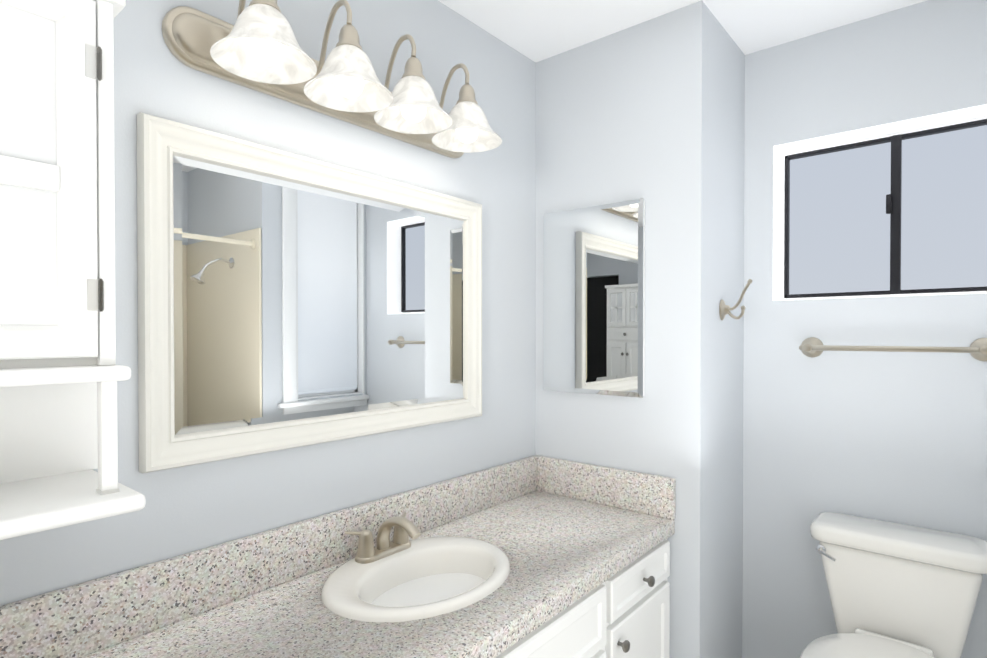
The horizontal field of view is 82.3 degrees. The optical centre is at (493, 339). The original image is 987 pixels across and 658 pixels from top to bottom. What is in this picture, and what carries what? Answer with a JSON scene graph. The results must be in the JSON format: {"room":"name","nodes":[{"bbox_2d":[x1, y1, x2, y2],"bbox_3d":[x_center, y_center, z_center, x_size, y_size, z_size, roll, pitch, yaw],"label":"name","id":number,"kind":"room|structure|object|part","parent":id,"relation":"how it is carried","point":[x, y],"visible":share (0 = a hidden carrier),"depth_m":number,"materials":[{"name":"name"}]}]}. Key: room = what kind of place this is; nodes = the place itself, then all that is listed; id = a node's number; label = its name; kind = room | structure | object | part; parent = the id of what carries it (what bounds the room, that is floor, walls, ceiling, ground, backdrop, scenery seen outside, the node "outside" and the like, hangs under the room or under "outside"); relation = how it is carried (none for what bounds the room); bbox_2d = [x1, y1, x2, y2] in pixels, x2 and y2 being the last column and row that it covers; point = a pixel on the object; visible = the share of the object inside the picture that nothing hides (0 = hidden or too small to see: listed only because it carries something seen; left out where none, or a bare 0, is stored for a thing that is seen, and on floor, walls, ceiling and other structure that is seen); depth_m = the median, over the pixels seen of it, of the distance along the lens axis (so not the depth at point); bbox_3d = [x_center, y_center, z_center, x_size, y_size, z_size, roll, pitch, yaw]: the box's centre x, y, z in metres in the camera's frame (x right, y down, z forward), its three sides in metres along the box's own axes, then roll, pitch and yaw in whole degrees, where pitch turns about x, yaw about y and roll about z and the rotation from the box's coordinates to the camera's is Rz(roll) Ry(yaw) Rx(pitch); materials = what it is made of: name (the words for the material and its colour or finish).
{"room":"bathroom","nodes":[
{"label":"bathroom","id":0,"kind":"room"},
{"bbox_2d":[0,0,535,605],"bbox_3d":[-0.746,0.206,0.882,0.120,2.200,4.020,0,1,40],"label":"wall","id":1,"kind":"structure","parent":0,"point":[194,508],"depth_m":1.23,"materials":[{"name":"paint"}]},
{"bbox_2d":[0,0,145,539],"bbox_3d":[-0.732,-0.128,0.619,0.230,0.719,0.578,0,1,40],"label":"upper cabinet","id":2,"kind":"object","parent":1,"relation":"attached to","point":[61,373],"visible":1,"depth_m":0.73,"materials":[{"name":"white paint"}]},
{"bbox_2d":[0,455,535,657],"bbox_3d":[-0.432,0.438,1.150,0.019,0.110,1.808,0,1,40],"label":"backsplash","id":3,"kind":"structure","parent":1,"relation":"attached to","point":[74,621],"depth_m":1.02,"materials":[{"name":"beige stone"}]},
{"bbox_2d":[137,112,481,472],"bbox_3d":[-0.316,-0.081,1.281,0.026,0.604,0.866,0,1,40],"label":"mirror","id":4,"kind":"object","parent":1,"relation":"attached to","point":[287,300],"visible":0.98,"depth_m":1.16,"materials":[{"name":"white paint"}]},
{"bbox_3d":[-0.323,-0.081,1.287,0.006,0.498,0.760,0,1,40],"label":"glass","id":5,"kind":"part","parent":4,"relation":"part of","materials":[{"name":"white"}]},
{"bbox_2d":[162,0,501,158],"bbox_3d":[-0.243,-0.582,1.208,0.225,0.200,0.776,0,1,40],"label":"sconce","id":6,"kind":"object","parent":1,"relation":"attached to","point":[256,47],"visible":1,"depth_m":1.11,"materials":[{"name":"white glass"}]},
{"bbox_2d":[535,0,744,657],"bbox_3d":[0.569,0.195,1.948,0.539,2.200,0.700,0,1,40],"label":"wall","id":7,"kind":"structure","parent":0,"point":[651,112],"depth_m":1.61,"materials":[{"name":"paint"}]},
{"bbox_2d":[543,198,644,397],"bbox_3d":[0.295,-0.119,1.702,0.339,0.561,0.022,0,1,40],"label":"mirror","id":8,"kind":"object","parent":7,"relation":"attached to","point":[593,296],"visible":0.94,"depth_m":1.68,"materials":[{"name":"silver mirror"}]},
{"bbox_2d":[536,455,675,522],"bbox_3d":[0.321,0.433,1.687,0.452,0.110,0.019,0,1,40],"label":"backsplash","id":9,"kind":"structure","parent":7,"relation":"attached to","point":[651,494],"depth_m":1.66,"materials":[{"name":"beige stone"}]},
{"bbox_2d":[719,279,751,319],"bbox_3d":[0.691,-0.114,1.603,0.083,0.114,0.041,0,1,40],"label":"robe hook","id":10,"kind":"object","parent":7,"relation":"attached to","point":[724,309],"visible":1,"depth_m":1.61,"materials":[{"name":"silver metal"}]},
{"bbox_2d":[438,0,926,61],"bbox_3d":[0.185,-0.917,0.098,2.540,0.060,4.020,0,1,40],"label":"ceiling","id":11,"kind":"structure","parent":0,"point":[536,30],"depth_m":1.58,"materials":[{"name":"white paint"}]},
{"bbox_2d":[742,0,986,657],"bbox_3d":[1.245,0.199,1.573,0.981,2.200,0.220,0,1,40],"label":"wall","id":12,"kind":"structure","parent":0,"point":[898,437],"depth_m":1.62,"materials":[{"name":"paint"}]},
{"bbox_2d":[773,104,986,300],"bbox_3d":[1.135,-0.358,1.597,0.604,0.477,0.124,0,1,40],"label":"window","id":13,"kind":"structure","parent":12,"relation":"in","point":[906,213],"depth_m":1.64,"materials":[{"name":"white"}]},
{"bbox_2d":[782,117,986,298],"bbox_3d":[1.160,-0.358,1.627,0.596,0.469,0.006,0,1,40],"label":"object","id":14,"kind":"object","parent":13,"relation":"attached to","point":[784,155],"visible":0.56,"depth_m":1.72,"materials":[{"name":"white"}]},
{"bbox_2d":[799,337,986,360],"bbox_3d":[1.070,0.023,1.522,0.446,0.060,0.076,0,1,40],"label":"towel rail","id":15,"kind":"object","parent":12,"relation":"attached to","point":[816,347],"visible":1,"depth_m":1.49,"materials":[{"name":"silver metal"}]},
{"bbox_3d":[0.185,1.274,0.119,2.540,0.198,4.020,0,1,40],"label":"floor","id":16,"kind":"structure","parent":0,"visible":0},
{"bbox_2d":[488,531,674,657],"bbox_3d":[-0.247,0.852,1.007,0.492,0.628,1.798,0,1,40],"label":"bathroom vanity","id":17,"kind":"object","parent":16,"relation":"on","point":[626,614],"depth_m":1.29,"materials":[{"name":"white paint"}]},
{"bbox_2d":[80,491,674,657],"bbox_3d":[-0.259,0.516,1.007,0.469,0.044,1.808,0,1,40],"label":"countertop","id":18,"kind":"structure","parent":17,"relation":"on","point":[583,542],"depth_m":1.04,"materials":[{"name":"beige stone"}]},
{"bbox_2d":[340,507,427,566],"bbox_3d":[-0.214,0.433,1.243,0.142,0.092,0.176,0,1,40],"label":"faucet","id":19,"kind":"object","parent":18,"relation":"on","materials":[{"name":"beige metal"}]},
{"bbox_2d":[280,523,547,646],"bbox_3d":[-0.152,0.551,1.186,0.340,0.147,0.426,0,1,40],"label":"sink","id":20,"kind":"object","parent":18,"relation":"in","point":[391,600],"depth_m":1.19,"materials":[{"name":"white ceramic"}]},
{"bbox_2d":[800,512,986,657],"bbox_3d":[0.908,0.831,1.303,0.380,0.665,0.619,0,1,40],"label":"toilet","id":21,"kind":"object","parent":16,"relation":"on","point":[897,590],"visible":1,"depth_m":1.40,"materials":[{"name":"white ceramic"}]},
{"bbox_3d":[0.883,0.566,1.500,0.050,0.031,0.023,0,1,40],"label":"lever","id":22,"kind":"part","parent":21,"relation":"part of","materials":[{"name":"silver metal"}]},
{"bbox_3d":[0.854,0.756,1.237,0.328,0.039,0.450,0,1,40],"label":"seat","id":23,"kind":"part","parent":21,"relation":"part of","materials":[{"name":"white plastic"}]},
{"bbox_3d":[1.050,0.519,1.470,0.380,0.045,0.175,0,1,40],"label":"lid","id":24,"kind":"part","parent":21,"relation":"part of","materials":[{"name":"white ceramic"}]}
]}

